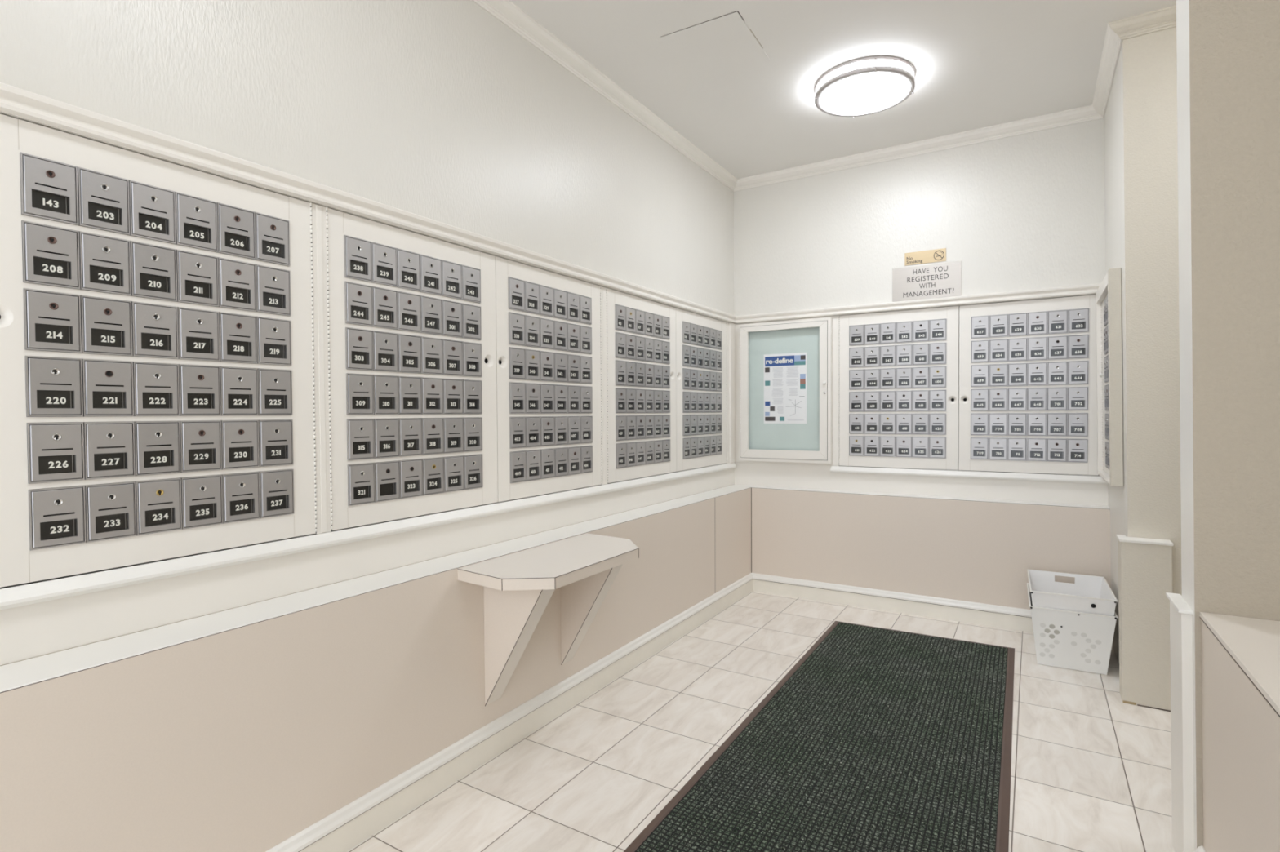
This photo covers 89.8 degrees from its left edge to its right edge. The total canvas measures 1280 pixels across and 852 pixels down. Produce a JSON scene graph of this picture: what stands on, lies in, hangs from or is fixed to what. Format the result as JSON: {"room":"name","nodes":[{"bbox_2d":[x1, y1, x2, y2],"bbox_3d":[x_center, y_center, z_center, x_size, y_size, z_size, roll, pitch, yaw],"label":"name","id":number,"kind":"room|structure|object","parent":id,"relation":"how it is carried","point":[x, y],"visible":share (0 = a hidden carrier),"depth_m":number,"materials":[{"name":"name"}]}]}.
{"room":"apartment mail room","nodes":[
{"label":"apartment mail room","id":0,"kind":"room"},
{"bbox_2d":[0,0,734,665],"bbox_3d":[-0.954,-0.227,1.984,0.200,2.745,5.796,0,1,31],"label":"wall","id":1,"kind":"structure","parent":0,"point":[438,110],"depth_m":2.03,"materials":[{"name":"white paint"}]},
{"bbox_2d":[0,113,317,587],"bbox_3d":[-1.119,-0.156,1.540,0.031,0.942,0.698,0,1,31],"label":"bank","id":2,"kind":"object","parent":1,"relation":"attached to","point":[157,375],"visible":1,"depth_m":1.48,"materials":[{"name":"beige paint"}]},
{"bbox_2d":[0,81,736,323],"bbox_3d":[-0.862,-0.666,1.929,0.050,0.054,5.816,0,1,31],"label":"trim","id":3,"kind":"structure","parent":1,"relation":"attached to","point":[18,102],"depth_m":1.71,"materials":[{"name":"beige paint"}]},
{"bbox_2d":[0,462,736,610],"bbox_3d":[-0.860,0.328,1.958,0.054,0.040,5.826,0,1,31],"label":"trim","id":4,"kind":"structure","parent":1,"relation":"attached to","point":[23,595],"depth_m":1.72,"materials":[{"name":"white paint"}]},
{"bbox_2d":[0,484,751,851],"bbox_3d":[-0.794,0.804,1.911,0.162,0.685,5.796,0,1,31],"label":"wainscoting","id":5,"kind":"structure","parent":1,"relation":"attached to","point":[245,728],"depth_m":1.62,"materials":[{"name":"beige paint"}]},
{"bbox_2d":[325,206,497,530],"bbox_3d":[-0.735,-0.171,2.167,0.031,0.942,0.687,0,1,31],"label":"bank","id":6,"kind":"object","parent":1,"relation":"attached to","point":[411,331],"visible":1,"depth_m":2.10,"materials":[{"name":"beige paint"}]},
{"bbox_2d":[266,573,753,851],"bbox_3d":[-0.740,1.090,1.828,0.022,0.116,5.698,0,1,31],"label":"baseboard","id":7,"kind":"structure","parent":1,"relation":"attached to","point":[343,830],"depth_m":2.17,"materials":[{"name":"white paint"}]},
{"bbox_2d":[311,203,735,534],"bbox_3d":[-0.876,-0.164,1.939,0.042,0.948,5.797,0,1,31],"label":"trim","id":8,"kind":"structure","parent":1,"relation":"attached to","point":[318,212],"depth_m":1.86,"materials":[{"name":"beige paint"}]},
{"bbox_2d":[457,533,639,706],"bbox_3d":[-0.264,0.705,2.292,0.345,0.496,0.730,0,1,31],"label":"shelf","id":9,"kind":"object","parent":1,"relation":"attached to","point":[519,587],"visible":1,"depth_m":2.17,"materials":[{"name":"laminate"}]},
{"bbox_2d":[495,256,602,502],"bbox_3d":[-0.372,-0.186,2.759,0.031,0.942,0.696,0,1,31],"label":"bank","id":10,"kind":"object","parent":1,"relation":"attached to","point":[548,328],"visible":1,"depth_m":2.70,"materials":[{"name":"beige paint"}]},
{"bbox_2d":[471,0,737,191],"bbox_3d":[-0.854,-1.568,1.891,0.052,0.060,5.796,0,1,31],"label":"trim","id":11,"kind":"structure","parent":1,"relation":"attached to","point":[506,11],"depth_m":2.95,"materials":[{"name":"beige paint"}]},
{"bbox_2d":[606,287,676,483],"bbox_3d":[0.017,-0.201,3.394,0.031,0.942,0.702,0,1,31],"label":"bank","id":12,"kind":"object","parent":1,"relation":"attached to","point":[641,332],"visible":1,"depth_m":3.35,"materials":[{"name":"beige paint"}]},
{"bbox_2d":[675,307,727,471],"bbox_3d":[0.387,-0.216,3.998,0.031,0.942,0.709,0,1,31],"label":"bank","id":13,"kind":"object","parent":1,"relation":"attached to","point":[701,415],"visible":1,"depth_m":3.95,"materials":[{"name":"beige paint"}]},
{"bbox_2d":[347,591,1174,851],"bbox_3d":[0.444,1.204,1.221,3.600,0.100,6.096,0,1,31],"label":"floor","id":14,"kind":"structure","parent":0,"point":[1091,771],"depth_m":2.22,"materials":[{"name":"tile"}]},
{"bbox_2d":[623,621,1014,851],"bbox_3d":[0.627,1.133,1.993,0.941,0.008,3.330,0,1,31],"label":"floor mat","id":15,"kind":"object","parent":14,"relation":"on","point":[952,792],"visible":1,"depth_m":2.17,"materials":[{"name":"black carpet"}]},
{"bbox_2d":[1026,582,1118,675],"bbox_3d":[2.063,0.968,3.097,0.331,0.274,0.471,0,1,30],"label":"plastic bin","id":16,"kind":"object","parent":14,"relation":"on","point":[1064,639],"visible":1,"depth_m":2.91,"materials":[{"name":"white paint"}]},
{"bbox_2d":[1026,569,1117,616],"bbox_3d":[2.063,0.896,3.096,0.329,0.274,0.465,0,1,30],"label":"plastic bin","id":17,"kind":"object","parent":16,"relation":"in","point":[1091,594],"visible":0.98,"depth_m":3.10,"materials":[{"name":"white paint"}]},
{"bbox_2d":[510,0,1176,178],"bbox_3d":[0.429,-1.640,1.162,3.600,0.100,6.096,0,1,31],"label":"ceiling","id":18,"kind":"structure","parent":0,"point":[977,64],"depth_m":2.87,"materials":[{"name":"paint"}]},
{"bbox_2d":[657,11,770,79],"bbox_3d":[0.334,-1.621,2.766,0.352,0.002,0.412,0,1,31],"label":"access hatch","id":19,"kind":"object","parent":18,"relation":"attached to","point":[725,44],"visible":1,"depth_m":2.75,"materials":[{"name":"paint"}]},
{"bbox_2d":[661,10,763,48],"bbox_3d":[0.311,-1.621,2.711,0.340,0.001,0.306,0,1,31],"label":"trim","id":20,"kind":"structure","parent":19,"relation":"attached to","point":[736,11],"depth_m":2.60,"materials":[{"name":"laminate"}]},
{"bbox_2d":[814,55,915,118],"bbox_3d":[1.060,-1.594,3.044,0.448,0.077,0.448,0,1,31],"label":"ceiling lamp","id":21,"kind":"object","parent":18,"relation":"attached to","point":[873,84],"visible":1,"depth_m":2.96,"materials":[{"name":"white"}]},
{"bbox_2d":[733,118,1107,506],"bbox_3d":[1.527,-0.282,3.980,2.345,2.745,0.200,0,1,31],"label":"wall","id":22,"kind":"structure","parent":0,"point":[1024,211],"depth_m":3.74,"materials":[{"name":"white paint"}]},
{"bbox_2d":[738,317,832,463],"bbox_3d":[0.936,-0.223,4.187,0.618,0.914,0.066,0,1,31],"label":"display case","id":23,"kind":"object","parent":22,"relation":"attached to","point":[811,442],"visible":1,"depth_m":4.19,"materials":[{"name":"beige paint"}]},
{"bbox_2d":[764,352,806,423],"bbox_3d":[0.949,-0.246,4.205,0.290,0.458,0.002,0,1,31],"label":"poster","id":24,"kind":"object","parent":23,"relation":"attached to","point":[784,374],"visible":1,"depth_m":4.21,"materials":[{"name":"white paper"}]},
{"bbox_2d":[751,573,1033,632],"bbox_3d":[1.562,1.038,3.745,1.944,0.116,0.022,0,1,31],"label":"baseboard","id":25,"kind":"structure","parent":22,"relation":"attached to","point":[986,615],"depth_m":3.76,"materials":[{"name":"white paint"}]},
{"bbox_2d":[838,306,959,470],"bbox_3d":[1.541,-0.219,3.865,0.677,0.942,0.031,0,1,31],"label":"bank","id":26,"kind":"object","parent":22,"relation":"attached to","point":[899,371],"visible":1,"depth_m":3.84,"materials":[{"name":"beige paint"}]},
{"bbox_2d":[734,283,1101,324],"bbox_3d":[1.516,-0.719,3.852,2.095,0.054,0.050,0,1,31],"label":"trim","id":27,"kind":"structure","parent":22,"relation":"attached to","point":[1088,289],"depth_m":3.73,"materials":[{"name":"beige paint"}]},
{"bbox_2d":[735,315,1100,475],"bbox_3d":[1.533,-0.218,3.876,2.065,0.945,0.033,0,1,31],"label":"trim","id":28,"kind":"structure","parent":22,"relation":"attached to","point":[835,318],"depth_m":4.05,"materials":[{"name":"beige paint"}]},
{"bbox_2d":[733,104,1103,191],"bbox_3d":[1.498,-1.621,3.817,2.050,0.060,0.052,0,1,31],"label":"trim","id":29,"kind":"structure","parent":22,"relation":"attached to","point":[1085,113],"depth_m":3.71,"materials":[{"name":"beige paint"}]},
{"bbox_2d":[738,484,1111,609],"bbox_3d":[1.522,0.752,3.832,2.105,0.685,0.100,0,1,31],"label":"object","id":30,"kind":"structure","parent":22,"relation":"attached to","point":[966,549],"depth_m":3.70,"materials":[{"name":"beige paint"}]},
{"bbox_2d":[904,248,946,266],"bbox_3d":[1.668,-0.989,3.757,0.223,0.074,0.003,0,1,31],"label":"no smoking sign","id":31,"kind":"object","parent":22,"relation":"attached to","point":[936,255],"visible":1,"depth_m":3.75,"materials":[{"name":"gold metal"}]},
{"bbox_2d":[892,261,961,302],"bbox_3d":[1.673,-0.844,3.757,0.372,0.197,0.004,0,1,31],"label":"sign","id":32,"kind":"object","parent":22,"relation":"attached to","point":[942,279],"visible":1,"depth_m":3.75,"materials":[{"name":"metal"}]},
{"bbox_2d":[830,466,1108,484],"bbox_3d":[1.823,0.277,3.698,1.430,0.040,0.054,0,1,31],"label":"trim","id":33,"kind":"structure","parent":22,"relation":"attached to","point":[1089,479],"depth_m":3.63,"materials":[{"name":"white paint"}]},
{"bbox_2d":[958,294,1099,475],"bbox_3d":[2.113,-0.215,3.514,0.659,0.942,0.031,0,1,31],"label":"bank","id":34,"kind":"object","parent":22,"relation":"attached to","point":[1028,371],"visible":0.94,"depth_m":3.50,"materials":[{"name":"beige paint"}]},
{"bbox_2d":[1103,26,1182,665],"bbox_3d":[2.680,-0.264,2.795,1.050,2.745,1.016,0,1,31],"label":"wall","id":35,"kind":"structure","parent":0,"point":[1140,117],"depth_m":2.58,"materials":[{"name":"beige paint"}]},
{"bbox_2d":[1095,267,1123,486],"bbox_3d":[2.202,-0.213,3.018,0.047,0.932,0.665,-1,1,32],"label":"bank","id":36,"kind":"object","parent":35,"relation":"attached to","point":[1108,295],"visible":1,"depth_m":2.75,"materials":[{"name":"beige paint"}]},
{"bbox_2d":[1092,4,1176,117],"bbox_3d":[2.585,-1.603,2.673,1.102,0.060,0.868,0,1,31],"label":"trim","id":37,"kind":"structure","parent":35,"relation":"attached to","point":[1118,30],"depth_m":2.60,"materials":[{"name":"beige paint"}]},
{"bbox_2d":[1115,534,1173,711],"bbox_3d":[2.036,0.786,2.594,0.176,0.662,0.119,0,1,31],"label":"trim","id":38,"kind":"structure","parent":35,"relation":"attached to","point":[1144,565],"depth_m":2.55,"materials":[{"name":"paint"}]},
{"bbox_2d":[1176,0,1279,851],"bbox_3d":[1.809,-0.229,1.367,1.044,2.745,0.160,0,1,31],"label":"wall","id":39,"kind":"structure","parent":0,"point":[1228,51],"depth_m":1.52,"materials":[{"name":"beige paint"}]},
{"bbox_2d":[1165,592,1194,851],"bbox_3d":[1.448,0.798,1.647,0.138,0.684,0.177,0,1,31],"label":"trim","id":40,"kind":"structure","parent":39,"relation":"attached to","point":[1180,614],"depth_m":1.61,"materials":[{"name":"beige paint"}]},
{"bbox_2d":[1193,845,1205,851],"bbox_3d":[0.391,1.122,-0.016,0.022,0.116,3.734,0,1,31],"label":"baseboard","id":41,"kind":"structure","parent":39,"relation":"attached to","point":[1201,849],"depth_m":1.56,"materials":[{"name":"white paint"}]},
{"bbox_3d":[0.981,-0.187,-0.409,0.100,2.745,3.735,0,1,31],"label":"wall","id":42,"kind":"structure","parent":0,"visible":0},
{"bbox_2d":[1199,612,1279,851],"bbox_3d":[0.666,0.838,-0.192,0.651,0.690,3.734,0,1,31],"label":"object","id":43,"kind":"structure","parent":42,"relation":"attached to","point":[1241,655],"depth_m":1.31,"materials":[{"name":"beige paint"}]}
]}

